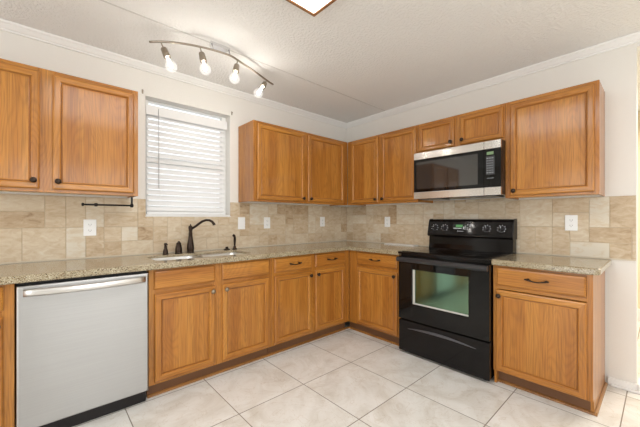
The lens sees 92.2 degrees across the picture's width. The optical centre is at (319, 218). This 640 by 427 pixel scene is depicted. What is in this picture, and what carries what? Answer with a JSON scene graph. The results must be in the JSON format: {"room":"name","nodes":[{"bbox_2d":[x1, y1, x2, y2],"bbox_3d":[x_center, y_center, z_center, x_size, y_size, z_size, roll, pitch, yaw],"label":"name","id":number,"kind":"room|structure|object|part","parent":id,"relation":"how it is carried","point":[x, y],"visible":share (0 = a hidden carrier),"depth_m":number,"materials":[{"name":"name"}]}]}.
{"room":"kitchen","nodes":[
{"label":"kitchen","id":0,"kind":"room"},
{"bbox_2d":[0,30,346,264],"bbox_3d":[-1.921,-0.036,2.234,6.280,2.490,0.165,0,0,-42],"label":"wall","id":1,"kind":"structure","parent":0,"point":[33,228],"depth_m":2.55,"materials":[{"name":"stone"}]},
{"bbox_2d":[0,58,137,197],"bbox_3d":[-1.796,-0.549,2.014,1.016,0.767,0.353,0,0,-42],"label":"upper cabinet","id":2,"kind":"object","parent":1,"relation":"attached to","point":[60,133],"visible":1,"depth_m":1.97,"materials":[{"name":"brown wood"}]},
{"bbox_3d":[-1.890,-0.546,1.747,0.445,0.722,0.019,0,0,-42],"label":"door","id":3,"kind":"part","parent":2,"relation":"part of","materials":[{"name":"brown wood"}]},
{"bbox_3d":[-1.728,-0.235,1.858,0.034,0.034,0.030,0,0,-42],"label":"knob","id":4,"kind":"part","parent":2,"relation":"part of","materials":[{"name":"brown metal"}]},
{"bbox_3d":[-1.644,-0.235,1.935,0.034,0.034,0.030,0,0,-42],"label":"knob","id":5,"kind":"part","parent":2,"relation":"part of","materials":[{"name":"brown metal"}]},
{"bbox_3d":[-1.514,-0.546,2.085,0.446,0.722,0.019,0,0,-42],"label":"door","id":6,"kind":"part","parent":2,"relation":"part of","materials":[{"name":"brown wood"}]},
{"bbox_2d":[81,197,133,206],"bbox_3d":[-1.528,-0.125,2.228,0.314,0.080,0.028,0,0,-42],"label":"paper towel holder","id":7,"kind":"object","parent":2,"relation":"attached to","point":[82,204],"visible":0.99,"depth_m":2.22,"materials":[{"name":"black metal"}]},
{"bbox_3d":[-1.532,-0.099,2.225,0.303,0.025,0.026,0,0,-42],"label":"rod","id":8,"kind":"part","parent":7,"relation":"part of","materials":[{"name":"black metal"}]},
{"bbox_2d":[83,219,95,235],"bbox_3d":[-1.720,0.066,2.305,0.078,0.122,0.007,0,0,-42],"label":"wall outlet","id":9,"kind":"object","parent":1,"relation":"attached to","point":[89,225],"visible":1,"depth_m":2.30,"materials":[{"name":"white plastic"}]},
{"bbox_2d":[0,18,346,127],"bbox_3d":[-1.852,-1.254,2.172,6.000,0.054,0.050,0,0,-42],"label":"crown molding","id":10,"kind":"structure","parent":1,"relation":"attached to","point":[5,25],"depth_m":2.53,"materials":[{"name":"white paint"}]},
{"bbox_2d":[145,100,230,216],"bbox_3d":[-1.219,-0.522,2.866,0.756,1.008,0.163,0,0,-42],"label":"window","id":11,"kind":"structure","parent":1,"relation":"in","point":[146,101],"depth_m":2.86,"materials":[{"name":"white paint"}]},
{"bbox_2d":[146,104,226,214],"bbox_3d":[-1.207,-0.501,2.843,0.722,0.923,0.066,0,0,-42],"label":"window blind","id":12,"kind":"object","parent":11,"relation":"attached to","point":[176,202],"visible":1,"depth_m":2.81,"materials":[{"name":"white plastic"}]},
{"bbox_3d":[-1.215,-0.051,2.845,0.692,0.021,0.038,0,0,-42],"label":"rail","id":13,"kind":"part","parent":12,"relation":"part of","materials":[{"name":"white plastic"}]},
{"bbox_3d":[-1.015,-0.506,2.990,0.002,0.910,0.001,0,0,-42],"label":"ladder cord","id":14,"kind":"part","parent":12,"relation":"part of","materials":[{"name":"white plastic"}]},
{"bbox_3d":[-1.204,-0.032,2.849,0.750,0.012,0.098,0,0,-42],"label":"sill","id":15,"kind":"part","parent":11,"relation":"part of","materials":[{"name":"white paint"}]},
{"bbox_2d":[238,217,244,228],"bbox_3d":[-0.797,0.046,3.136,0.078,0.122,0.008,0,0,-42],"label":"light switch","id":16,"kind":"object","parent":1,"relation":"attached to","point":[241,220],"visible":1,"depth_m":3.13,"materials":[{"name":"white plastic"}]},
{"bbox_2d":[264,217,269,228],"bbox_3d":[-0.573,0.044,3.339,0.078,0.122,0.007,0,0,-42],"label":"wall outlet","id":17,"kind":"object","parent":1,"relation":"attached to","point":[266,219],"visible":1,"depth_m":3.33,"materials":[{"name":"white plastic"}]},
{"bbox_2d":[238,120,346,205],"bbox_3d":[-0.230,-0.549,3.426,1.294,0.767,0.353,0,0,-42],"label":"upper cabinet","id":18,"kind":"object","parent":1,"relation":"attached to","point":[277,164],"visible":1,"depth_m":3.16,"materials":[{"name":"brown wood"}]},
{"bbox_3d":[-0.378,-0.546,3.109,0.576,0.722,0.019,0,0,-42],"label":"door","id":19,"kind":"part","parent":18,"relation":"part of","materials":[{"name":"brown wood"}]},
{"bbox_3d":[0.080,-0.546,3.522,0.564,0.722,0.019,0,0,-42],"label":"door","id":20,"kind":"part","parent":18,"relation":"part of","materials":[{"name":"brown wood"}]},
{"bbox_2d":[320,217,324,226],"bbox_3d":[0.031,0.037,3.884,0.078,0.122,0.007,0,0,-42],"label":"wall outlet","id":21,"kind":"object","parent":1,"relation":"attached to","point":[322,219],"visible":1,"depth_m":3.88,"materials":[{"name":"white plastic"}]},
{"bbox_2d":[0,0,639,122],"bbox_3d":[1.198,-1.331,0.916,9.150,0.100,6.300,0,0,-42],"label":"ceiling","id":22,"kind":"structure","parent":0,"point":[386,55],"depth_m":2.17,"materials":[{"name":"white paint"}]},
{"bbox_2d":[149,40,273,94],"bbox_3d":[-0.711,-1.141,2.341,1.002,0.278,0.260,0,0,-42],"label":"track light","id":23,"kind":"object","parent":22,"relation":"attached to","point":[216,47],"visible":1,"depth_m":2.21,"materials":[{"name":"silver metal"}]},
{"bbox_2d":[100,0,384,110],"bbox_3d":[-1.435,-1.280,1.665,5.940,0.002,0.011,0,0,-42],"label":"trim","id":24,"kind":"structure","parent":22,"relation":"attached to","point":[100,0],"depth_m":2.23,"materials":[{"name":"white paint"}]},
{"bbox_2d":[286,0,335,16],"bbox_3d":[-0.082,-1.261,1.021,1.240,0.040,1.240,0,0,-42],"label":"recessed light","id":25,"kind":"object","parent":22,"relation":"in","point":[312,7],"visible":1,"depth_m":1.80,"materials":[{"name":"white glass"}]},
{"bbox_2d":[293,0,329,12],"bbox_3d":[-0.082,-1.252,1.021,1.204,0.006,1.204,0,0,-42],"label":"diffuser","id":26,"kind":"object","parent":25,"relation":"attached to","point":[309,6],"depth_m":1.80,"materials":[{"name":"white plastic"}]},
{"bbox_2d":[15,321,639,426],"bbox_3d":[1.198,1.259,0.916,9.150,0.100,6.300,0,0,-42],"label":"floor","id":27,"kind":"structure","parent":0,"point":[348,377],"depth_m":2.06,"materials":[{"name":"tile"}]},
{"bbox_2d":[0,284,16,426],"bbox_3d":[-2.031,0.773,1.589,0.674,0.870,0.644,0,0,-42],"label":"base cabinet","id":28,"kind":"object","parent":27,"relation":"on","point":[7,292],"visible":0.62,"depth_m":1.60,"materials":[{"name":"brown wood"}]},
{"bbox_3d":[-1.842,0.410,1.379,0.594,0.123,0.019,0,0,-42],"label":"drawer","id":29,"kind":"part","parent":28,"relation":"part of","materials":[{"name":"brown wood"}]},
{"bbox_3d":[-1.842,0.797,1.379,0.594,0.588,0.019,0,0,-42],"label":"door","id":30,"kind":"part","parent":28,"relation":"part of","materials":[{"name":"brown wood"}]},
{"bbox_2d":[16,271,147,426],"bbox_3d":[-1.525,0.774,2.001,0.616,0.863,0.681,0,0,-42],"label":"dishwasher","id":31,"kind":"object","parent":27,"relation":"on","point":[82,342],"visible":0.89,"depth_m":1.77,"materials":[{"name":"silver metal"}]},
{"bbox_3d":[-1.318,0.388,1.775,0.567,0.037,0.068,0,0,-42],"label":"handle","id":32,"kind":"part","parent":31,"relation":"part of","materials":[{"name":"silver metal"}]},
{"bbox_3d":[-1.565,1.163,2.046,0.606,0.086,0.560,0,0,-42],"label":"kick plate","id":33,"kind":"part","parent":31,"relation":"part of","materials":[{"name":"black plastic"}]},
{"bbox_2d":[146,258,270,396],"bbox_3d":[-0.958,0.773,2.555,0.954,0.870,0.644,0,0,-42],"label":"base cabinet","id":34,"kind":"object","parent":27,"relation":"on","point":[203,320],"visible":0.91,"depth_m":2.28,"materials":[{"name":"brown wood"}]},
{"bbox_3d":[-0.946,0.410,2.186,0.416,0.123,0.019,0,0,-42],"label":"drawer","id":35,"kind":"part","parent":34,"relation":"part of","materials":[{"name":"brown wood"}]},
{"bbox_3d":[-0.945,0.797,2.187,0.414,0.588,0.019,0,0,-42],"label":"door","id":36,"kind":"part","parent":34,"relation":"part of","materials":[{"name":"brown wood"}]},
{"bbox_3d":[-0.593,0.410,2.504,0.418,0.123,0.019,0,0,-42],"label":"drawer","id":37,"kind":"part","parent":34,"relation":"part of","materials":[{"name":"brown wood"}]},
{"bbox_3d":[-0.593,0.797,2.504,0.418,0.588,0.019,0,0,-42],"label":"door","id":38,"kind":"part","parent":34,"relation":"part of","materials":[{"name":"brown wood"}]},
{"bbox_2d":[147,327,348,398],"bbox_3d":[-0.425,1.200,2.740,1.988,0.016,0.014,0,0,-42],"label":"trim","id":39,"kind":"structure","parent":27,"relation":"on","point":[336,331],"depth_m":2.50,"materials":[{"name":"brown wood"}]},
{"bbox_2d":[267,250,348,353],"bbox_3d":[-0.235,0.773,3.207,0.988,0.870,0.644,0,0,-42],"label":"base cabinet","id":40,"kind":"object","parent":27,"relation":"on","point":[310,292],"visible":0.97,"depth_m":2.93,"materials":[{"name":"brown wood"}]},
{"bbox_2d":[0,241,428,284],"bbox_3d":[-0.667,0.316,2.413,3.884,0.042,1.246,0,0,-42],"label":"countertop","id":41,"kind":"structure","parent":40,"relation":"on","point":[17,273],"depth_m":2.22,"materials":[{"name":"stone"}]},
{"bbox_2d":[163,243,168,253],"bbox_3d":[-1.284,0.248,2.561,0.046,0.094,0.054,0,0,-18],"label":"soap dispenser","id":42,"kind":"object","parent":41,"relation":"on","point":[165,251],"visible":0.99,"depth_m":2.55,"materials":[{"name":"metal"}]},
{"bbox_2d":[175,241,182,252],"bbox_3d":[-1.212,0.242,2.641,0.060,0.104,0.067,0,0,4],"label":"mixer valve","id":43,"kind":"object","parent":41,"relation":"on","point":[178,249],"visible":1,"depth_m":2.62,"materials":[{"name":"brown metal"}]},
{"bbox_2d":[153,252,241,260],"bbox_3d":[-0.968,0.416,2.520,0.731,0.209,0.310,0,0,-42],"label":"sink","id":44,"kind":"object","parent":41,"relation":"in","point":[230,253],"visible":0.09,"depth_m":2.60,"materials":[{"name":"metal"}]},
{"bbox_2d":[153,256,199,260],"bbox_3d":[-1.108,0.416,2.395,0.356,0.209,0.310,0,0,-42],"label":"basin","id":45,"kind":"object","parent":44,"relation":"in","point":[180,257],"depth_m":2.52,"materials":[{"name":"silver metal"}]},
{"bbox_2d":[197,252,241,256],"bbox_3d":[-0.829,0.416,2.646,0.356,0.209,0.310,0,0,-42],"label":"basin","id":46,"kind":"object","parent":44,"relation":"in","point":[231,253],"depth_m":2.77,"materials":[{"name":"silver metal"}]},
{"bbox_2d":[187,219,215,252],"bbox_3d":[-1.037,0.148,2.703,0.262,0.293,0.062,0,0,3],"label":"faucet","id":47,"kind":"object","parent":41,"relation":"on","point":[190,245],"visible":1,"depth_m":2.69,"materials":[{"name":"brown metal"}]},
{"bbox_3d":[-1.024,0.051,2.692,0.236,0.098,0.027,0,0,7],"label":"spout","id":48,"kind":"part","parent":47,"relation":"part of","materials":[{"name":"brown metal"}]},
{"bbox_2d":[232,234,236,248],"bbox_3d":[-0.831,0.221,2.987,0.044,0.146,0.055,0,0,20],"label":"sprayer","id":49,"kind":"object","parent":41,"relation":"on","point":[233,235],"visible":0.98,"depth_m":2.98,"materials":[{"name":"metal"}]},
{"bbox_2d":[384,243,417,245],"bbox_3d":[0.910,0.290,3.469,0.100,0.010,0.380,0,0,-42],"label":"folded paper","id":50,"kind":"object","parent":41,"relation":"on","point":[384,243],"visible":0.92,"depth_m":3.41,"materials":[{"name":"white paper"}]},
{"bbox_3d":[-0.238,0.410,2.824,0.424,0.123,0.019,0,0,-42],"label":"drawer","id":51,"kind":"part","parent":40,"relation":"part of","materials":[{"name":"brown wood"}]},
{"bbox_3d":[-0.238,0.797,2.824,0.424,0.588,0.019,0,0,-42],"label":"door","id":52,"kind":"part","parent":40,"relation":"part of","materials":[{"name":"brown wood"}]},
{"bbox_3d":[0.110,0.410,3.138,0.416,0.123,0.019,0,0,-42],"label":"drawer","id":53,"kind":"part","parent":40,"relation":"part of","materials":[{"name":"brown wood"}]},
{"bbox_3d":[0.110,0.797,3.138,0.416,0.588,0.019,0,0,-42],"label":"door","id":54,"kind":"part","parent":40,"relation":"part of","materials":[{"name":"brown wood"}]},
{"bbox_2d":[348,326,398,345],"bbox_3d":[0.551,1.200,3.154,0.014,0.016,0.708,0,0,-42],"label":"trim","id":55,"kind":"structure","parent":27,"relation":"on","point":[352,328],"depth_m":3.15,"materials":[{"name":"brown wood"}]},
{"bbox_2d":[351,250,400,343],"bbox_3d":[0.743,0.773,3.269,0.644,0.870,0.626,0,0,-42],"label":"base cabinet","id":56,"kind":"object","parent":27,"relation":"on","point":[374,276],"visible":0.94,"depth_m":3.06,"materials":[{"name":"brown wood"}]},
{"bbox_2d":[349,250,354,327],"bbox_3d":[0.347,0.773,3.384,0.109,0.870,0.073,0,0,-42],"label":"trim","id":57,"kind":"structure","parent":56,"relation":"attached to","point":[352,324],"depth_m":3.33,"materials":[{"name":"brown wood"}]},
{"bbox_3d":[0.557,0.410,3.053,0.019,0.123,0.494,0,0,-42],"label":"drawer","id":58,"kind":"part","parent":56,"relation":"part of","materials":[{"name":"brown wood"}]},
{"bbox_3d":[0.557,0.797,3.053,0.019,0.588,0.494,0,0,-42],"label":"door","id":59,"kind":"part","parent":56,"relation":"part of","materials":[{"name":"brown wood"}]},
{"bbox_2d":[396,219,516,380],"bbox_3d":[1.193,0.604,2.723,0.678,1.208,0.774,0,0,-42],"label":"stove","id":60,"kind":"object","parent":27,"relation":"on","point":[446,286],"visible":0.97,"depth_m":2.56,"materials":[{"name":"black metal"}]},
{"bbox_3d":[0.979,0.599,2.537,0.005,0.302,0.478,0,0,-42],"label":"window trim","id":61,"kind":"part","parent":60,"relation":"part of","materials":[{"name":"grey"}]},
{"bbox_3d":[0.972,0.963,2.524,0.012,0.031,0.584,0,0,-42],"label":"handle","id":62,"kind":"part","parent":60,"relation":"part of","materials":[{"name":"grey metal"}]},
{"bbox_3d":[0.957,0.362,2.511,0.044,0.042,0.762,0,0,-42],"label":"handle","id":63,"kind":"part","parent":60,"relation":"part of","materials":[{"name":"grey metal"}]},
{"bbox_3d":[0.988,0.617,2.538,0.038,0.560,0.768,0,0,-42],"label":"oven door","id":64,"kind":"part","parent":60,"relation":"part of","materials":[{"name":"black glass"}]},
{"bbox_3d":[0.989,1.048,2.540,0.034,0.278,0.768,0,0,-42],"label":"drawer","id":65,"kind":"part","parent":60,"relation":"part of","materials":[{"name":"black metal"}]},
{"bbox_3d":[1.189,0.305,2.720,0.597,0.020,0.774,0,0,-42],"label":"cooktop frame","id":66,"kind":"part","parent":60,"relation":"part of","materials":[{"name":"black metal"}]},
{"bbox_3d":[1.185,0.293,2.716,0.520,0.003,0.724,0,0,-42],"label":"glass","id":67,"kind":"part","parent":60,"relation":"part of","materials":[{"name":"black glass"}]},
{"bbox_3d":[1.405,0.091,2.914,0.107,0.176,0.762,0,0,-42],"label":"control panel","id":68,"kind":"part","parent":60,"relation":"part of","materials":[{"name":"black plastic"}]},
{"bbox_3d":[1.563,0.089,2.663,0.040,0.052,0.054,0,0,-42],"label":"knob","id":69,"kind":"part","parent":60,"relation":"part of","materials":[{"name":"black plastic"}]},
{"bbox_2d":[498,379,596,416],"bbox_3d":[1.506,1.200,2.093,0.014,0.016,0.563,0,0,-42],"label":"trim","id":70,"kind":"structure","parent":27,"relation":"on","point":[499,380],"depth_m":2.06,"materials":[{"name":"brown wood"}]},
{"bbox_2d":[493,265,604,411],"bbox_3d":[1.664,0.773,2.246,0.644,0.870,0.554,0,0,-42],"label":"base cabinet","id":71,"kind":"object","parent":27,"relation":"on","point":[549,326],"visible":0.93,"depth_m":2.03,"materials":[{"name":"brown wood"}]},
{"bbox_3d":[1.435,0.415,2.042,0.029,0.021,0.138,0,0,-42],"label":"handle","id":72,"kind":"part","parent":71,"relation":"part of","materials":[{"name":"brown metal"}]},
{"bbox_3d":[1.452,0.808,2.060,0.019,0.590,0.504,0,0,-42],"label":"door","id":73,"kind":"part","parent":71,"relation":"part of","materials":[{"name":"brown wood"}]},
{"bbox_3d":[1.453,0.416,2.059,0.019,0.127,0.498,0,0,-42],"label":"drawer","id":74,"kind":"part","parent":71,"relation":"part of","materials":[{"name":"brown wood"}]},
{"bbox_2d":[492,253,611,274],"bbox_3d":[1.680,0.316,2.237,0.632,0.042,0.588,0,0,-42],"label":"countertop","id":75,"kind":"structure","parent":71,"relation":"on","point":[578,265],"depth_m":2.10,"materials":[{"name":"stone"}]},
{"bbox_2d":[594,382,607,416],"bbox_3d":[1.890,1.200,2.067,0.544,0.016,0.014,0,0,-42],"label":"trim","id":76,"kind":"structure","parent":71,"relation":"attached to","point":[597,410],"depth_m":2.04,"materials":[{"name":"brown wood"}]},
{"bbox_2d":[346,42,639,383],"bbox_3d":[2.407,-0.036,2.005,0.135,2.490,6.000,0,0,-42],"label":"wall","id":77,"kind":"structure","parent":0,"point":[616,70],"depth_m":2.36,"materials":[{"name":"white paint"}]},
{"bbox_2d":[385,217,389,226],"bbox_3d":[0.805,0.037,3.684,0.007,0.122,0.078,0,0,-42],"label":"wall outlet","id":78,"kind":"object","parent":77,"relation":"attached to","point":[387,219],"visible":1,"depth_m":3.68,"materials":[{"name":"white plastic"}]},
{"bbox_2d":[349,125,432,205],"bbox_3d":[0.758,-0.549,3.489,0.353,0.767,0.928,0,0,-42],"label":"upper cabinet","id":79,"kind":"object","parent":77,"relation":"attached to","point":[381,167],"visible":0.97,"depth_m":3.35,"materials":[{"name":"brown wood"}]},
{"bbox_2d":[348,142,348,204],"bbox_3d":[0.385,-0.549,3.794,0.104,0.767,0.022,0,0,-42],"label":"trim","id":80,"kind":"structure","parent":79,"relation":"attached to","point":[348,142],"depth_m":3.76,"materials":[{"name":"brown wood"}]},
{"bbox_3d":[0.509,-0.546,3.562,0.019,0.722,0.401,0,0,-42],"label":"door","id":81,"kind":"part","parent":79,"relation":"part of","materials":[{"name":"brown wood"}]},
{"bbox_3d":[0.813,-0.546,3.224,0.019,0.722,0.421,0,0,-42],"label":"door","id":82,"kind":"part","parent":79,"relation":"part of","materials":[{"name":"brown wood"}]},
{"bbox_2d":[418,103,504,152],"bbox_3d":[1.325,-0.783,2.853,0.344,0.300,0.772,0,0,-42],"label":"upper cabinet","id":83,"kind":"object","parent":77,"relation":"attached to","point":[486,124],"visible":0.82,"depth_m":2.71,"materials":[{"name":"brown wood"}]},
{"bbox_3d":[1.094,-0.782,2.913,0.019,0.250,0.350,0,0,-42],"label":"door","id":84,"kind":"part","parent":83,"relation":"part of","materials":[{"name":"brown wood"}]},
{"bbox_2d":[414,139,504,200],"bbox_3d":[1.310,-0.407,2.837,0.388,0.444,0.768,0,0,-42],"label":"microwave","id":85,"kind":"object","parent":83,"relation":"attached to","point":[476,170],"visible":0.98,"depth_m":2.66,"materials":[{"name":"silver metal"}]},
{"bbox_3d":[1.135,-0.409,2.765,0.025,0.308,0.638,0,0,-42],"label":"door","id":86,"kind":"part","parent":85,"relation":"part of","materials":[{"name":"black glass"}]},
{"bbox_3d":[1.392,-0.409,2.480,0.025,0.308,0.126,0,0,-42],"label":"control panel","id":87,"kind":"part","parent":85,"relation":"part of","materials":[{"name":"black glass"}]},
{"bbox_3d":[1.363,-0.782,2.614,0.019,0.250,0.346,0,0,-42],"label":"door","id":88,"kind":"part","parent":83,"relation":"part of","materials":[{"name":"brown wood"}]},
{"bbox_2d":[434,198,515,202],"bbox_3d":[1.460,-0.176,2.969,0.010,0.022,0.771,0,0,-42],"label":"backsplash strip","id":89,"kind":"object","parent":77,"relation":"attached to","point":[490,199],"visible":0.94,"depth_m":2.95,"materials":[{"name":"stone"}]},
{"bbox_2d":[346,31,639,128],"bbox_3d":[2.350,-1.254,1.953,0.050,0.054,6.000,0,0,-42],"label":"crown molding","id":90,"kind":"structure","parent":77,"relation":"attached to","point":[632,38],"depth_m":2.67,"materials":[{"name":"white paint"}]},
{"bbox_2d":[505,80,604,199],"bbox_3d":[1.777,-0.549,2.359,0.353,0.767,0.565,0,0,-42],"label":"upper cabinet","id":91,"kind":"object","parent":77,"relation":"attached to","point":[555,140],"visible":1,"depth_m":2.23,"materials":[{"name":"brown wood"}]},
{"bbox_2d":[565,215,577,230],"bbox_3d":[1.959,0.032,2.403,0.007,0.122,0.078,0,0,-42],"label":"wall outlet","id":92,"kind":"object","parent":77,"relation":"attached to","point":[571,221],"visible":1,"depth_m":2.40,"materials":[{"name":"white plastic"}]},
{"bbox_2d":[608,376,639,393],"bbox_3d":[2.205,1.179,2.227,0.162,0.059,0.176,0,0,-42],"label":"baseboard","id":93,"kind":"structure","parent":77,"relation":"attached to","point":[618,383],"depth_m":2.18,"materials":[{"name":"white paint"}]},
{"bbox_2d":[638,111,639,308],"bbox_3d":[3.271,-0.036,2.783,2.170,2.490,6.000,0,0,-42],"label":"wall","id":94,"kind":"structure","parent":0,"point":[638,111],"depth_m":3.67,"materials":[{"name":"beige paint"}]}
]}

